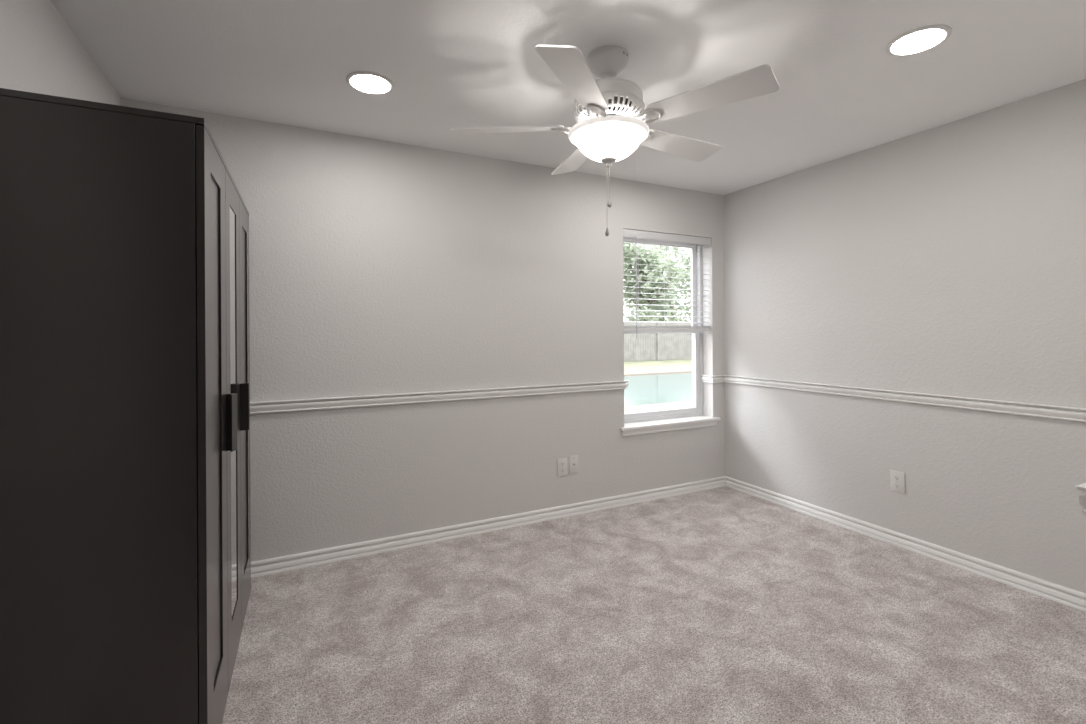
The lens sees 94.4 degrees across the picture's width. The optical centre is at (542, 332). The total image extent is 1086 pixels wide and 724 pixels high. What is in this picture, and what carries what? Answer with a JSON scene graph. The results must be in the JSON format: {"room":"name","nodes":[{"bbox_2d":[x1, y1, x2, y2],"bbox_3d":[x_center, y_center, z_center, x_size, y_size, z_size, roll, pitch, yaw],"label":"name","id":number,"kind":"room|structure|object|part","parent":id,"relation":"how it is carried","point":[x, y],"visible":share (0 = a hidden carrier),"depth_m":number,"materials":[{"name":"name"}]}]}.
{"room":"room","nodes":[
{"label":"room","id":0,"kind":"room"},
{"bbox_2d":[0,0,120,105],"bbox_3d":[-0.603,0.073,-0.586,0.140,2.440,6.695,0,0,-27],"label":"wall","id":1,"kind":"structure","parent":0,"point":[40,53],"depth_m":1.68,"materials":[{"name":"white paint"}]},
{"bbox_2d":[121,98,724,561],"bbox_3d":[-0.312,0.071,3.440,4.273,2.440,0.240,0,0,-27],"label":"wall","id":2,"kind":"structure","parent":0,"point":[377,267],"depth_m":3.13,"materials":[{"name":"white paint"}]},
{"bbox_2d":[250,380,628,413],"bbox_3d":[-0.713,0.396,3.149,2.972,0.062,0.138,0,0,-27],"label":"trim","id":3,"kind":"structure","parent":2,"relation":"attached to","point":[421,397],"depth_m":3.07,"materials":[{"name":"white paint"}]},
{"bbox_2d":[251,476,811,577],"bbox_3d":[-0.065,1.251,2.982,3.973,0.078,0.794,0,0,-27],"label":"baseboard","id":4,"kind":"structure","parent":2,"relation":"attached to","point":[354,550],"depth_m":3.30,"materials":[{"name":"white paint"}]},
{"bbox_2d":[557,458,566,475],"bbox_3d":[0.136,0.942,3.523,0.078,0.122,0.008,0,0,-27],"label":"wall outlet","id":5,"kind":"object","parent":2,"relation":"attached to","point":[561,463],"visible":1,"depth_m":3.52,"materials":[{"name":"white plastic"}]},
{"bbox_2d":[569,455,577,472],"bbox_3d":[0.220,0.931,3.561,0.074,0.122,0.018,0,0,-27],"label":"cable plate","id":6,"kind":"object","parent":2,"relation":"attached to","point":[573,460],"visible":1,"depth_m":3.56,"materials":[{"name":"white plastic"}]},
{"bbox_2d":[620,237,719,436],"bbox_3d":[0.979,-0.008,4.035,0.985,1.559,0.216,0,0,-27],"label":"window","id":7,"kind":"structure","parent":2,"relation":"in","point":[673,420],"depth_m":4.14,"materials":[{"name":"white plastic"}]},
{"bbox_3d":[0.932,-0.377,4.112,0.836,0.764,0.026,0,0,-27],"label":"sash","id":8,"kind":"part","parent":7,"relation":"part of","materials":[{"name":"white plastic"}]},
{"bbox_3d":[0.949,0.320,4.085,0.836,0.714,0.026,0,0,-27],"label":"sash","id":9,"kind":"part","parent":7,"relation":"part of","materials":[{"name":"white plastic"}]},
{"bbox_2d":[623,229,710,338],"bbox_3d":[0.991,-0.372,3.995,0.888,0.829,0.081,0,0,-27],"label":"window blind","id":10,"kind":"object","parent":7,"relation":"attached to","point":[628,233],"visible":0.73,"depth_m":3.97,"materials":[{"name":"white plastic"}]},
{"bbox_3d":[0.720,-0.373,3.870,0.006,0.705,0.057,0,0,-27],"label":"ladder cord","id":11,"kind":"part","parent":10,"relation":"part of","materials":[{"name":"white fabric"}]},
{"bbox_3d":[0.988,-0.375,4.005,0.006,0.705,0.057,0,0,-27],"label":"ladder cord","id":12,"kind":"part","parent":10,"relation":"part of","materials":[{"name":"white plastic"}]},
{"bbox_3d":[0.988,-0.021,4.004,0.872,0.025,0.054,0,0,-27],"label":"rail","id":13,"kind":"part","parent":10,"relation":"part of","materials":[{"name":"white plastic"}]},
{"bbox_3d":[1.256,-0.376,4.140,0.006,0.705,0.057,0,0,-27],"label":"ladder cord","id":14,"kind":"part","parent":10,"relation":"part of","materials":[{"name":"white fabric"}]},
{"bbox_3d":[0.998,0.715,4.004,0.985,0.024,0.147,0,0,-27],"label":"sill","id":15,"kind":"part","parent":7,"relation":"part of","materials":[{"name":"white paint"}]},
{"bbox_2d":[50,0,1085,194],"bbox_3d":[1.214,-1.217,0.387,4.273,0.120,7.075,0,0,-27],"label":"ceiling","id":16,"kind":"structure","parent":0,"point":[450,64],"depth_m":2.15,"materials":[{"name":"white paint"}]},
{"bbox_2d":[346,71,394,94],"bbox_3d":[-0.791,-1.142,2.305,0.212,0.008,0.212,0,0,-27],"label":"recessed light","id":17,"kind":"object","parent":16,"relation":"in","point":[367,82],"visible":1,"depth_m":2.29,"materials":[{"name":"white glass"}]},
{"bbox_2d":[451,44,778,235],"bbox_3d":[0.295,-0.777,2.126,1.247,0.748,1.268,0,0,-27],"label":"ceiling fan","id":18,"kind":"object","parent":16,"relation":"hanging from","point":[609,104],"visible":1,"depth_m":1.97,"materials":[{"name":"white metal"}]},
{"bbox_3d":[-0.144,-0.860,2.122,0.469,0.008,0.146,0,14,3],"label":"blade","id":19,"kind":"part","parent":18,"relation":"part of","materials":[{"name":"white wood"}]},
{"bbox_3d":[0.121,-0.855,1.708,0.146,0.008,0.469,14,6,20],"label":"blade","id":20,"kind":"part","parent":18,"relation":"part of","materials":[{"name":"white wood"}]},
{"bbox_3d":[0.167,-0.868,2.503,0.146,0.008,0.469,-14,4,-14],"label":"blade","id":21,"kind":"part","parent":18,"relation":"part of","materials":[{"name":"white"}]},
{"bbox_3d":[0.274,-0.781,2.098,0.335,0.118,0.335,0,0,-27],"label":"lamp shade","id":22,"kind":"part","parent":18,"relation":"part of","materials":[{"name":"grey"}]},
{"bbox_3d":[0.277,-0.625,2.097,0.003,0.130,0.003,0,0,-27],"label":"pull chain","id":23,"kind":"part","parent":18,"relation":"part of","materials":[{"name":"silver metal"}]},
{"bbox_3d":[0.626,-0.868,2.324,0.469,0.008,0.146,-1,-12,-33],"label":"blade","id":24,"kind":"part","parent":18,"relation":"part of","materials":[{"name":"white"}]},
{"bbox_3d":[0.597,-0.860,1.833,0.469,0.008,0.146,0,-12,39],"label":"blade","id":25,"kind":"part","parent":18,"relation":"part of","materials":[{"name":"white wood"}]},
{"bbox_2d":[885,25,951,55],"bbox_3d":[1.486,-1.154,1.993,0.212,0.008,0.212,0,0,-27],"label":"recessed light","id":26,"kind":"object","parent":16,"relation":"in","point":[921,39],"visible":1,"depth_m":1.98,"materials":[{"name":"white glass"}]},
{"bbox_2d":[222,486,1085,723],"bbox_3d":[1.228,1.333,0.387,4.273,0.100,7.075,0,0,-27],"label":"floor","id":27,"kind":"structure","parent":0,"point":[720,605],"depth_m":2.16,"materials":[{"name":"carpet"}]},
{"bbox_2d":[0,88,250,723],"bbox_3d":[-1.417,0.347,1.872,0.523,1.900,1.227,0,0,-25],"label":"wardrobe","id":28,"kind":"object","parent":27,"relation":"on","point":[125,491],"visible":1,"depth_m":1.33,"materials":[{"name":"black wood"}]},
{"bbox_3d":[-1.437,-0.594,1.865,0.491,0.018,1.227,0,0,-25],"label":"panel","id":29,"kind":"part","parent":28,"relation":"part of","materials":[{"name":"black wood"}]},
{"bbox_3d":[-1.045,0.350,1.596,0.019,1.867,0.405,0,0,-25],"label":"door","id":30,"kind":"part","parent":28,"relation":"part of","materials":[{"name":"grey wood"}]},
{"bbox_3d":[-1.098,0.315,1.769,0.033,0.200,0.034,0,0,-25],"label":"handle","id":31,"kind":"part","parent":28,"relation":"part of","materials":[{"name":"black metal"}]},
{"bbox_3d":[-1.219,0.351,1.966,0.019,1.867,0.405,0,0,-25],"label":"door","id":32,"kind":"part","parent":28,"relation":"part of","materials":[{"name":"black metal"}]},
{"bbox_2d":[230,207,236,616],"bbox_3d":[-1.212,0.301,1.964,0.002,1.565,0.187,0,0,-25],"label":"mirror","id":33,"kind":"object","parent":28,"relation":"attached to","point":[233,215],"depth_m":1.98,"materials":[{"name":"silver metal"}]},
{"bbox_3d":[-1.284,0.317,2.164,0.033,0.200,0.034,0,0,-25],"label":"handle","id":34,"kind":"part","parent":28,"relation":"part of","materials":[{"name":"black metal"}]},
{"bbox_3d":[-1.393,0.351,2.335,0.019,1.867,0.405,0,0,-25],"label":"door","id":35,"kind":"part","parent":28,"relation":"part of","materials":[{"name":"grey wood"}]},
{"bbox_2d":[723,79,1085,592],"bbox_3d":[2.180,0.058,3.083,0.140,2.440,2.636,0,0,-27],"label":"wall","id":36,"kind":"structure","parent":0,"point":[949,259],"depth_m":2.85,"materials":[{"name":"white paint"}]},
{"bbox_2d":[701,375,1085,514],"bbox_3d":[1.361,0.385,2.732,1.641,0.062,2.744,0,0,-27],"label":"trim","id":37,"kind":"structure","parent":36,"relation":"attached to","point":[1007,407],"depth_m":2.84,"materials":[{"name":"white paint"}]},
{"bbox_2d":[890,470,904,493],"bbox_3d":[2.131,0.895,3.022,0.008,0.124,0.082,0,0,-27],"label":"wall outlet","id":38,"kind":"object","parent":36,"relation":"attached to","point":[897,479],"visible":1,"depth_m":3.02,"materials":[{"name":"white plastic"}]},
{"bbox_2d":[811,504,1085,611],"bbox_3d":[1.591,1.242,2.339,1.591,0.078,1.840,0,0,-27],"label":"baseboard","id":39,"kind":"structure","parent":36,"relation":"attached to","point":[1073,598],"depth_m":2.72,"materials":[{"name":"white paint"}]},
{"label":"outside","id":40,"kind":"structure","parent":0,"visible":0},
{"bbox_2d":[624,359,691,366],"bbox_3d":[4.057,1.417,36.500,80.000,0.100,28.400,0,0,-27],"label":"lawn","id":41,"kind":"structure","parent":40,"point":[671,361],"depth_m":23.03,"materials":[{"name":"green plant"}]},
{"bbox_2d":[623,243,684,321],"bbox_3d":[5.579,-1.915,28.495,4.648,6.560,4.548,0,0,-10],"label":"tree","id":42,"kind":"object","parent":41,"relation":"on","point":[645,257],"visible":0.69,"depth_m":27.67,"materials":[{"name":"green plant"}]},
{"bbox_2d":[624,245,690,320],"bbox_3d":[9.982,-3.230,39.772,7.799,9.139,7.424,0,0,-29],"label":"tree","id":43,"kind":"object","parent":41,"relation":"on","point":[684,260],"visible":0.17,"depth_m":39.03,"materials":[{"name":"green plant"}]},
{"bbox_2d":[624,321,691,360],"bbox_3d":[7.398,0.374,25.395,40.013,1.950,0.150,0,0,-27],"label":"wooden fence","id":44,"kind":"object","parent":41,"relation":"on","point":[655,346],"visible":0.06,"depth_m":24.44,"materials":[{"name":"wood"}]},
{"bbox_3d":[5.610,0.384,24.463,0.120,1.950,0.088,0,0,-27],"label":"post","id":45,"kind":"part","parent":44,"relation":"part of","materials":[{"name":"wood"}]},
{"bbox_2d":[670,265,690,321],"bbox_3d":[10.394,-1.475,30.637,4.897,5.630,4.396,0,0,-26],"label":"tree","id":46,"kind":"object","parent":41,"relation":"on","point":[688,275],"visible":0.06,"depth_m":30.65,"materials":[{"name":"green plant"}]},
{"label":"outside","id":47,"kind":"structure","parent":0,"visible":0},
{"bbox_2d":[624,401,691,413],"bbox_3d":[12.707,1.371,12.591,46.000,0.100,4.395,0,0,-27],"label":"patio","id":48,"kind":"structure","parent":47,"point":[684,404],"depth_m":9.38,"materials":[{"name":"concrete"}]},
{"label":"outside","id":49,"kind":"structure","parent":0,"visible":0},
{"bbox_2d":[624,364,691,375],"bbox_3d":[8.423,1.394,21.123,46.000,0.100,3.000,0,0,-27],"label":"pool deck","id":50,"kind":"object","parent":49,"point":[685,368],"depth_m":18.68,"materials":[{"name":"concrete"}]},
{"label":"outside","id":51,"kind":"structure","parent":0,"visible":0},
{"bbox_2d":[624,373,691,405],"bbox_3d":[10.409,1.558,17.169,46.000,0.350,5.850,0,0,-27],"label":"pool water","id":52,"kind":"structure","parent":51,"point":[676,387],"depth_m":12.67,"materials":[{"name":"teal liquid"}]}
]}

